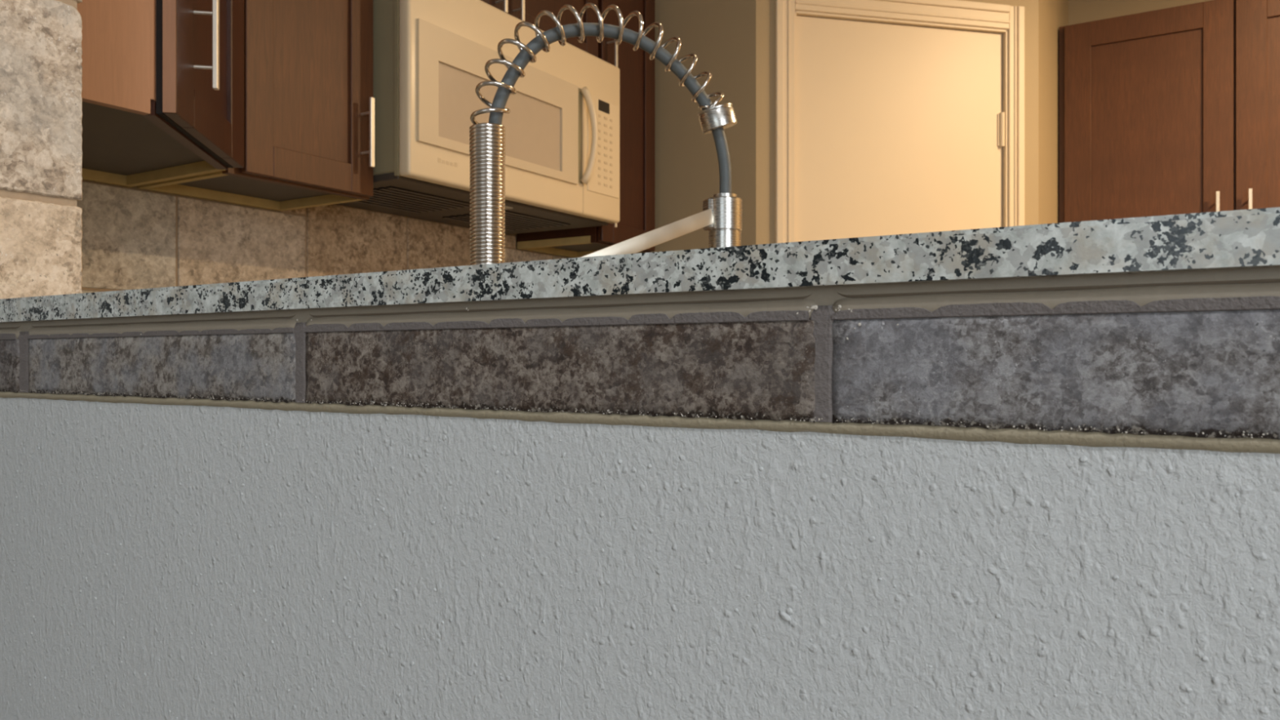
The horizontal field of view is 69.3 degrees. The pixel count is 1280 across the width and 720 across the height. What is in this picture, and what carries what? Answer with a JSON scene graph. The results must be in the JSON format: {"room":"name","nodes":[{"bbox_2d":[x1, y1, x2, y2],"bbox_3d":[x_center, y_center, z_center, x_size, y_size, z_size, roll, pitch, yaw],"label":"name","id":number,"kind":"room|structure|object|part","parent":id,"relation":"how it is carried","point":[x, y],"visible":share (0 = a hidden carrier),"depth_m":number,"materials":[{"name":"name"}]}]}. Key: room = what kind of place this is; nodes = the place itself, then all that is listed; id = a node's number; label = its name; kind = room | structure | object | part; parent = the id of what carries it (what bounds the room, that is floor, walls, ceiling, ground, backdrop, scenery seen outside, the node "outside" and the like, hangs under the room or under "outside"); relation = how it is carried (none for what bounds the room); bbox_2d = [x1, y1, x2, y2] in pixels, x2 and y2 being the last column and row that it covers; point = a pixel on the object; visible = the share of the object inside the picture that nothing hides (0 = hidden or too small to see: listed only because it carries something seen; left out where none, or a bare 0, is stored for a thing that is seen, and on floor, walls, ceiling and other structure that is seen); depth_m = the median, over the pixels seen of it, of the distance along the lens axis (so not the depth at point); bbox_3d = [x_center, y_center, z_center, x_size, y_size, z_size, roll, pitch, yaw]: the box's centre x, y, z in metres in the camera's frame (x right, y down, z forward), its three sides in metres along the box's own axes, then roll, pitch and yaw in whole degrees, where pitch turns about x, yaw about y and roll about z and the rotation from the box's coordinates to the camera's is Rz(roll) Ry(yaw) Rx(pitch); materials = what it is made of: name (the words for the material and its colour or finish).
{"room":"kitchen","nodes":[
{"label":"kitchen","id":0,"kind":"room"},
{"bbox_2d":[76,179,572,293],"bbox_3d":[-0.420,-0.280,3.101,0.130,2.600,3.888,0,0,32],"label":"wall","id":1,"kind":"structure","parent":0,"point":[133,237],"depth_m":2.15,"materials":[{"name":"beige tile"}]},
{"bbox_2d":[76,0,244,186],"bbox_3d":[-0.959,-0.817,1.528,0.621,0.910,0.618,0,0,32],"label":"upper cabinet","id":2,"kind":"object","parent":1,"relation":"attached to","point":[162,91],"visible":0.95,"depth_m":1.46,"materials":[{"name":"brown wood"}]},
{"bbox_3d":[-1.225,-0.373,1.673,0.016,0.022,0.585,0,0,32],"label":"rail","id":3,"kind":"part","parent":2,"relation":"part of","materials":[{"name":"brown wood"}]},
{"bbox_3d":[-0.760,-0.373,1.563,0.019,0.022,0.398,0,0,-10],"label":"rail","id":4,"kind":"part","parent":2,"relation":"part of","materials":[{"name":"brown wood"}]},
{"bbox_3d":[-0.731,-0.817,1.568,0.020,0.902,0.398,0,0,-10],"label":"door","id":5,"kind":"part","parent":2,"relation":"part of","materials":[{"name":"brown wood"}]},
{"bbox_3d":[-0.685,-0.505,1.462,0.037,0.154,0.011,0,0,-10],"label":"handle","id":6,"kind":"part","parent":2,"relation":"part of","materials":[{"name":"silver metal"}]},
{"bbox_3d":[-0.733,-0.817,1.568,0.005,0.782,0.226,0,0,-10],"label":"panel","id":7,"kind":"part","parent":2,"relation":"part of","materials":[{"name":"brown wood"}]},
{"bbox_2d":[137,0,374,211],"bbox_3d":[-0.811,-0.817,2.005,0.367,0.910,0.353,0,0,32],"label":"upper cabinet","id":8,"kind":"object","parent":1,"relation":"attached to","point":[309,101],"visible":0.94,"depth_m":1.95,"materials":[{"name":"brown wood"}]},
{"bbox_3d":[-0.960,-0.373,2.097,0.016,0.022,0.321,0,0,32],"label":"rail","id":9,"kind":"part","parent":8,"relation":"part of","materials":[{"name":"brown wood"}]},
{"bbox_3d":[-0.711,-0.373,1.943,0.019,0.022,0.351,0,0,32],"label":"rail","id":10,"kind":"part","parent":8,"relation":"part of","materials":[{"name":"brown wood"}]},
{"bbox_3d":[-0.688,-0.817,1.940,0.019,0.902,0.320,0,0,32],"label":"door","id":11,"kind":"part","parent":8,"relation":"part of","materials":[{"name":"brown wood"}]},
{"bbox_3d":[-0.690,-0.817,1.941,0.005,0.782,0.200,0,0,32],"label":"panel","id":12,"kind":"part","parent":8,"relation":"part of","materials":[{"name":"brown wood"}]},
{"bbox_3d":[-0.599,-0.498,2.033,0.037,0.152,0.011,0,0,32],"label":"handle","id":13,"kind":"part","parent":8,"relation":"part of","materials":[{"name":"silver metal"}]},
{"bbox_2d":[480,0,598,57],"bbox_3d":[-0.482,-1.077,2.533,0.367,0.390,0.885,0,0,32],"label":"upper cabinet","id":14,"kind":"object","parent":1,"relation":"attached to","point":[526,11],"visible":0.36,"depth_m":2.64,"materials":[{"name":"brown wood"}]},
{"bbox_2d":[337,0,619,234],"bbox_3d":[-0.445,-0.631,2.489,0.474,0.474,0.850,0,0,32],"label":"microwave","id":15,"kind":"object","parent":14,"relation":"attached to","point":[430,57],"visible":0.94,"depth_m":2.29,"materials":[{"name":"paint"}]},
{"bbox_3d":[-0.332,-0.619,2.297,0.008,0.270,0.600,0,0,32],"label":"door","id":16,"kind":"part","parent":15,"relation":"part of","materials":[{"name":"white plastic"}]},
{"bbox_3d":[-0.142,-0.623,2.570,0.050,0.273,0.024,0,0,15],"label":"handle","id":17,"kind":"part","parent":15,"relation":"part of","materials":[{"name":"beige plastic"}]},
{"bbox_3d":[-0.106,-0.614,2.668,0.006,0.275,0.160,0,0,32],"label":"control panel","id":18,"kind":"part","parent":15,"relation":"part of","materials":[{"name":"beige plastic"}]},
{"bbox_3d":[-0.482,-1.077,2.271,0.019,0.382,0.433,0,0,32],"label":"door","id":19,"kind":"part","parent":14,"relation":"part of","materials":[{"name":"brown wood"}]},
{"bbox_3d":[-0.362,-0.978,2.414,0.037,0.152,0.011,0,0,32],"label":"handle","id":20,"kind":"part","parent":14,"relation":"part of","materials":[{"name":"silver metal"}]},
{"bbox_3d":[-0.325,-0.978,2.473,0.037,0.152,0.011,0,0,32],"label":"handle","id":21,"kind":"part","parent":14,"relation":"part of","materials":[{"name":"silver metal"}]},
{"bbox_3d":[-0.251,-1.077,2.646,0.005,0.262,0.313,0,0,32],"label":"panel","id":22,"kind":"part","parent":14,"relation":"part of","materials":[{"name":"brown wood"}]},
{"bbox_2d":[516,0,654,257],"bbox_3d":[-0.157,-0.817,3.054,0.367,0.910,0.330,0,0,32],"label":"upper cabinet","id":23,"kind":"object","parent":1,"relation":"attached to","point":[637,70],"visible":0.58,"depth_m":3.00,"materials":[{"name":"brown wood"}]},
{"bbox_3d":[-0.306,-0.373,3.147,0.016,0.022,0.298,0,0,32],"label":"rail","id":24,"kind":"part","parent":23,"relation":"part of","materials":[{"name":"brown wood"}]},
{"bbox_3d":[-0.086,-0.938,2.857,0.037,0.152,0.011,0,0,32],"label":"handle","id":25,"kind":"part","parent":23,"relation":"part of","materials":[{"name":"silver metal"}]},
{"bbox_3d":[-0.058,-0.373,2.993,0.019,0.022,0.328,0,0,32],"label":"rail","id":26,"kind":"part","parent":23,"relation":"part of","materials":[{"name":"brown wood"}]},
{"bbox_3d":[-0.041,-0.817,2.981,0.019,0.902,0.316,0,0,32],"label":"door","id":27,"kind":"part","parent":23,"relation":"part of","materials":[{"name":"brown wood"}]},
{"bbox_3d":[-0.042,-0.817,2.982,0.005,0.782,0.196,0,0,32],"label":"panel","id":28,"kind":"part","parent":23,"relation":"part of","materials":[{"name":"brown wood"}]},
{"bbox_2d":[0,0,1279,719],"bbox_3d":[-0.119,-0.280,0.566,5.600,2.600,0.135,0,0,32],"label":"wall","id":29,"kind":"structure","parent":0,"point":[1040,498],"depth_m":0.42,"materials":[{"name":"grey paint"}]},
{"bbox_2d":[0,207,1279,322],"bbox_3d":[0.474,-0.039,0.241,2.449,0.018,0.210,0,0,32],"label":"countertop","id":30,"kind":"structure","parent":29,"relation":"on","point":[1249,237],"depth_m":0.38,"materials":[{"name":"stone"}]},
{"bbox_2d":[650,0,1068,252],"bbox_3d":[0.843,-0.280,3.369,2.062,2.600,0.598,0,0,-15],"label":"wall","id":31,"kind":"structure","parent":0,"point":[733,41],"depth_m":3.09,"materials":[{"name":"beige paint"}]},
{"bbox_2d":[774,0,1024,243],"bbox_3d":[0.869,-0.096,3.104,0.904,2.231,0.158,0,0,-13],"label":"door","id":32,"kind":"structure","parent":31,"relation":"in","point":[892,117],"depth_m":3.09,"materials":[{"name":"beige paint"}]},
{"bbox_3d":[0.468,-0.096,2.979,0.066,2.231,0.019,0,0,-13],"label":"casing","id":33,"kind":"part","parent":32,"relation":"part of","materials":[{"name":"beige paint"}]},
{"bbox_3d":[0.880,-1.171,3.075,0.782,0.080,0.019,0,0,-13],"label":"casing","id":34,"kind":"part","parent":32,"relation":"part of","materials":[{"name":"beige paint"}]},
{"bbox_3d":[1.288,-0.096,3.170,0.056,2.231,0.019,0,0,-13],"label":"casing","id":35,"kind":"part","parent":32,"relation":"part of","materials":[{"name":"beige paint"}]},
{"bbox_2d":[1068,0,1211,25],"bbox_3d":[2.289,-0.280,3.620,3.940,2.600,0.144,0,0,32],"label":"wall","id":36,"kind":"structure","parent":0,"point":[1080,11],"depth_m":3.77,"materials":[{"name":"beige paint"}]},
{"bbox_2d":[1058,0,1279,222],"bbox_3d":[2.186,-0.823,3.383,1.170,0.935,0.365,0,0,32],"label":"upper cabinet","id":37,"kind":"object","parent":36,"relation":"attached to","point":[1175,110],"visible":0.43,"depth_m":3.37,"materials":[{"name":"brown wood"}]},
{"bbox_3d":[1.869,-0.821,3.422,0.367,0.744,0.005,0,0,32],"label":"panel","id":38,"kind":"part","parent":37,"relation":"part of","materials":[{"name":"brown wood"}]},
{"bbox_3d":[2.046,-0.519,3.277,0.011,0.152,0.037,0,0,32],"label":"handle","id":39,"kind":"part","parent":37,"relation":"part of","materials":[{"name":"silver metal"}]},
{"bbox_3d":[2.127,-0.519,3.227,0.011,0.152,0.037,0,0,32],"label":"handle","id":40,"kind":"part","parent":37,"relation":"part of","materials":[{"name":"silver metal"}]},
{"bbox_3d":[2.350,-0.821,3.120,0.574,0.924,0.019,0,0,32],"label":"door","id":41,"kind":"part","parent":37,"relation":"part of","materials":[{"name":"brown wood"}]},
{"bbox_3d":[2.351,-0.821,3.122,0.394,0.744,0.005,0,0,32],"label":"panel","id":42,"kind":"part","parent":37,"relation":"part of","materials":[{"name":"brown wood"}]},
{"bbox_3d":[-0.152,1.070,0.513,5.600,0.100,8.000,0,0,32],"label":"floor","id":43,"kind":"structure","parent":0,"visible":0},
{"bbox_3d":[0.321,0.579,1.675,2.626,0.883,2.220,0,0,32],"label":"base cabinet","id":44,"kind":"object","parent":43,"relation":"on","visible":0},
{"bbox_3d":[0.331,0.120,1.674,2.648,0.030,2.228,0,0,32],"label":"countertop","id":45,"kind":"structure","parent":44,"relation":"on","visible":0},
{"bbox_2d":[469,2,742,265],"bbox_3d":[-0.028,-0.137,0.964,0.323,0.484,0.110,0,0,-22],"label":"spring faucet","id":46,"kind":"object","parent":45,"relation":"on","point":[721,215],"visible":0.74,"depth_m":0.97,"materials":[{"name":"metal"}]},
{"bbox_3d":[-0.036,-0.110,0.983,0.258,0.115,0.006,0,0,-22],"label":"docking arm","id":47,"kind":"part","parent":46,"relation":"part of","materials":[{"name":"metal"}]}
]}

